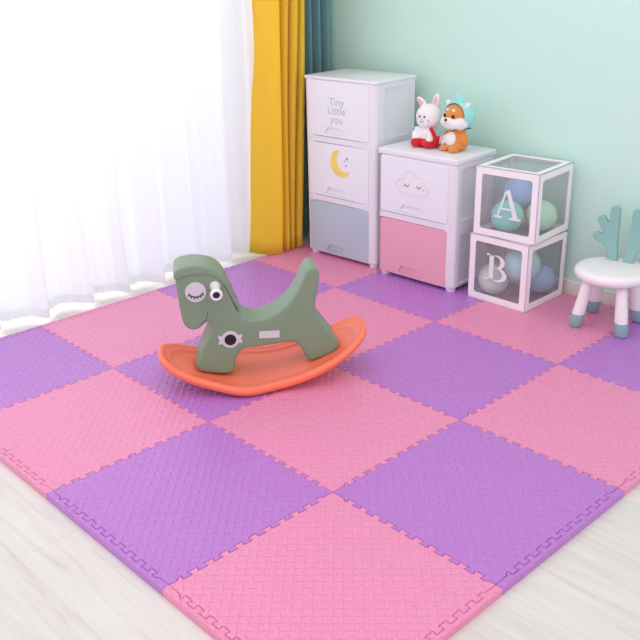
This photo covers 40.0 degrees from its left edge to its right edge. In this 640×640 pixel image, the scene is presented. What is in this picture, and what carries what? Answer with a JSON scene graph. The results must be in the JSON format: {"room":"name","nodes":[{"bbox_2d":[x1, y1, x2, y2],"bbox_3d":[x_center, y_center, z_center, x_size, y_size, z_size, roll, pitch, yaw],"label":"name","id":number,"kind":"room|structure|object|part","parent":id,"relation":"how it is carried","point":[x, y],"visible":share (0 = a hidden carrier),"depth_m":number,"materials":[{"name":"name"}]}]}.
{"room":"children's room","nodes":[
{"label":"children's room","id":0,"kind":"room"},
{"bbox_2d":[0,233,639,639],"bbox_3d":[-0.044,0.763,2.151,4.795,0.100,5.000,-21,30,-39],"label":"floor","id":1,"kind":"structure","parent":0,"point":[57,582],"depth_m":2.23,"materials":[{"name":"white wood"}]},
{"bbox_2d":[0,0,253,329],"bbox_3d":[-1.516,-0.980,3.217,3.254,2.297,0.130,-21,30,-39],"label":"sheer curtain","id":2,"kind":"object","parent":1,"relation":"on","point":[125,125],"visible":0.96,"depth_m":3.95,"materials":[{"name":"white fabric"}]},
{"bbox_2d":[249,0,304,254],"bbox_3d":[-0.220,-1.448,4.263,0.366,2.294,0.177,-21,30,-39],"label":"curtain","id":3,"kind":"object","parent":1,"relation":"on","point":[278,83],"visible":1,"depth_m":4.40,"materials":[{"name":"yellow fabric"}]},
{"bbox_2d":[0,242,639,639],"bbox_3d":[0.079,0.176,3.386,2.464,0.021,2.399,-21,30,-39],"label":"play mat","id":4,"kind":"object","parent":1,"relation":"on","point":[332,570],"depth_m":2.79,"materials":[{"name":"pink rubber"}]},
{"bbox_2d":[158,254,366,395],"bbox_3d":[-0.214,-0.016,3.224,0.772,0.466,0.391,-5,23,-8],"label":"rocking horse","id":5,"kind":"object","parent":4,"relation":"on","point":[233,355],"visible":1,"depth_m":3.18},
{"bbox_3d":[-0.361,-0.103,3.049,0.043,0.043,0.106,-5,23,-8],"label":"grip handle","id":6,"kind":"part","parent":5,"relation":"part of","materials":[{"name":"white plastic"}]},
{"bbox_2d":[304,68,416,267],"bbox_3d":[0.202,-0.770,4.435,0.459,0.905,0.312,19,30,39],"label":"storage cabinet","id":7,"kind":"object","parent":4,"relation":"on","point":[352,113],"visible":0.94,"depth_m":4.28,"materials":[{"name":"white plastic"}]},
{"bbox_3d":[0.086,-1.007,4.225,0.388,0.266,0.011,19,30,39],"label":"drawer","id":8,"kind":"part","parent":7,"relation":"part of","materials":[{"name":"white plastic"}]},
{"bbox_3d":[0.092,-0.731,4.342,0.388,0.266,0.011,19,30,39],"label":"drawer","id":9,"kind":"part","parent":7,"relation":"part of","materials":[{"name":"white plastic"}]},
{"bbox_3d":[0.098,-0.454,4.458,0.388,0.266,0.011,19,30,39],"label":"drawer","id":10,"kind":"part","parent":7,"relation":"part of","materials":[{"name":"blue plastic"}]},
{"bbox_2d":[330,150,349,177],"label":"print","id":11,"kind":"object","parent":7,"relation":"attached to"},
{"bbox_2d":[378,139,496,291],"bbox_3d":[0.542,-0.505,4.160,0.451,0.617,0.307,19,30,40],"label":"base cabinet","id":12,"kind":"object","parent":4,"relation":"on","point":[427,196],"visible":0.89,"depth_m":4.03,"materials":[{"name":"white plastic"}]},
{"bbox_3d":[0.429,-0.230,4.175,0.136,0.037,0.008,19,30,40],"label":"handle","id":13,"kind":"part","parent":12,"relation":"part of","materials":[{"name":"pink plastic"}]},
{"bbox_3d":[0.423,-0.507,4.059,0.136,0.037,0.008,19,30,40],"label":"handle","id":14,"kind":"part","parent":12,"relation":"part of","materials":[{"name":"white plastic"}]},
{"bbox_2d":[396,171,428,196],"bbox_3d":[0.421,-0.618,4.007,0.187,0.115,0.002,19,30,40],"label":"print","id":15,"kind":"object","parent":12,"relation":"attached to","point":[408,183],"depth_m":4.01,"materials":[{"name":"pink"}]},
{"bbox_3d":[0.435,-0.325,4.132,0.386,0.266,0.011,19,30,40],"label":"drawer","id":16,"kind":"part","parent":12,"relation":"part of","materials":[{"name":"pink plastic"}]},
{"bbox_3d":[0.429,-0.601,4.016,0.386,0.266,0.011,19,30,40],"label":"drawer","id":17,"kind":"part","parent":12,"relation":"part of","materials":[{"name":"white plastic"}]},
{"bbox_2d":[410,94,440,148],"bbox_3d":[0.493,-0.913,4.030,0.146,0.244,0.124,16,28,35],"label":"rabbit","id":18,"kind":"object","parent":12,"relation":"on","point":[428,116],"visible":0.98,"depth_m":4.00},
{"bbox_2d":[439,94,475,152],"bbox_3d":[0.617,-0.882,3.938,0.159,0.252,0.149,-17,27,-32],"label":"plush dog","id":19,"kind":"object","parent":12,"relation":"on","point":[459,115],"visible":1,"depth_m":3.90},
{"bbox_2d":[443,94,475,128],"bbox_3d":[0.633,-0.930,3.934,0.114,0.162,0.150,-21,30,-39],"label":"toy fox head","id":20,"kind":"object","parent":19,"relation":"attached to","point":[463,111],"depth_m":3.88,"materials":[{"name":"teal"}]},
{"bbox_2d":[467,223,567,312],"bbox_3d":[0.883,-0.253,3.946,0.303,0.303,0.303,-22,30,-40],"label":"box","id":21,"kind":"object","parent":4,"relation":"on","point":[523,306],"visible":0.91,"depth_m":3.86,"materials":[{"name":"white plastic"}]},
{"bbox_2d":[478,263,509,295],"bbox_3d":[0.786,-0.182,3.984,0.144,0.156,0.144,-21,30,-39],"label":"balloon","id":22,"kind":"object","parent":21,"relation":"in","point":[488,286],"visible":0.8,"depth_m":3.93,"materials":[{"name":"white rubber"}]},
{"bbox_2d":[504,249,540,281],"bbox_3d":[0.888,-0.246,3.868,0.160,0.160,0.160,-4,23,-8],"label":"balloon","id":23,"kind":"object","parent":21,"relation":"in","point":[513,258],"visible":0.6,"depth_m":3.81,"materials":[{"name":"teal rubber"}]},
{"bbox_2d":[473,153,573,245],"bbox_3d":[0.883,-0.532,3.830,0.301,0.301,0.301,18,29,38],"label":"box","id":24,"kind":"object","parent":21,"relation":"on","point":[490,167],"visible":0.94,"depth_m":3.76,"materials":[{"name":"white plastic"}]},
{"bbox_2d":[491,200,523,232],"bbox_3d":[0.815,-0.449,3.832,0.142,0.147,0.142,-21,30,-39],"label":"balloon","id":25,"kind":"object","parent":24,"relation":"in","point":[503,224],"visible":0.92,"depth_m":3.79,"materials":[{"name":"teal rubber"}]},
{"bbox_2d":[502,178,532,208],"bbox_3d":[0.884,-0.562,3.918,0.144,0.144,0.144,-21,30,-39],"label":"balloon","id":26,"kind":"object","parent":24,"relation":"in","point":[521,190],"visible":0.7,"depth_m":3.86,"materials":[{"name":"blue rubber"}]},
{"bbox_2d":[525,200,556,232],"bbox_3d":[0.968,-0.453,3.850,0.136,0.145,0.136,-21,30,-39],"label":"balloon","id":27,"kind":"object","parent":24,"relation":"in","point":[548,218],"visible":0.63,"depth_m":3.80,"materials":[{"name":"green rubber"}]},
{"bbox_2d":[530,263,558,292],"bbox_3d":[0.993,-0.190,3.967,0.134,0.134,0.134,-9,24,-18],"label":"balloon","id":28,"kind":"object","parent":21,"relation":"in","point":[544,280],"visible":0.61,"depth_m":3.92,"materials":[{"name":"blue rubber"}]},
{"bbox_2d":[569,205,639,338],"bbox_3d":[1.193,-0.205,3.592,0.300,0.478,0.300,15,28,34],"label":"chair","id":29,"kind":"object","parent":4,"relation":"on","point":[611,271],"visible":1,"depth_m":3.60,"materials":[{"name":"white plastic"}]},
{"bbox_3d":[1.080,-0.094,3.621,0.078,0.162,0.052,-4,23,-7],"label":"leg","id":30,"kind":"part","parent":29,"relation":"part of","materials":[{"name":"white plastic"}]},
{"bbox_3d":[1.179,-0.146,3.741,0.052,0.162,0.078,-4,23,-7],"label":"leg","id":31,"kind":"part","parent":29,"relation":"part of","materials":[{"name":"white plastic"}]},
{"bbox_3d":[1.193,-0.196,3.596,0.300,0.045,0.300,15,28,34],"label":"seat","id":32,"kind":"part","parent":29,"relation":"part of","materials":[{"name":"white plastic"}]},
{"bbox_3d":[1.210,-0.058,3.529,0.052,0.162,0.078,-4,23,-7],"label":"leg","id":33,"kind":"part","parent":29,"relation":"part of","materials":[{"name":"white plastic"}]},
{"bbox_3d":[1.310,-0.110,3.649,0.078,0.162,0.052,-4,23,-7],"label":"leg","id":34,"kind":"part","parent":29,"relation":"part of","materials":[{"name":"white plastic"}]},
{"bbox_2d":[329,0,639,295],"bbox_3d":[1.629,-1.200,3.096,0.120,2.721,5.000,-21,30,-39],"label":"wall","id":35,"kind":"structure","parent":0,"point":[553,79],"depth_m":3.89,"materials":[{"name":"green paint"}]},
{"bbox_2d":[302,0,329,236],"bbox_3d":[-0.073,-1.551,4.501,0.302,2.294,0.102,-21,30,-39],"label":"curtain","id":36,"kind":"object","parent":35,"relation":"hanging from","point":[317,60],"visible":0.25,"depth_m":4.57,"materials":[{"name":"teal fabric"}]},
{"bbox_2d":[488,260,629,310],"bbox_3d":[1.641,0.050,3.531,0.014,0.079,4.900,-21,30,-39],"label":"baseboard","id":37,"kind":"structure","parent":35,"relation":"attached to","point":[570,287],"depth_m":3.98,"materials":[{"name":"white paint"}]}
]}

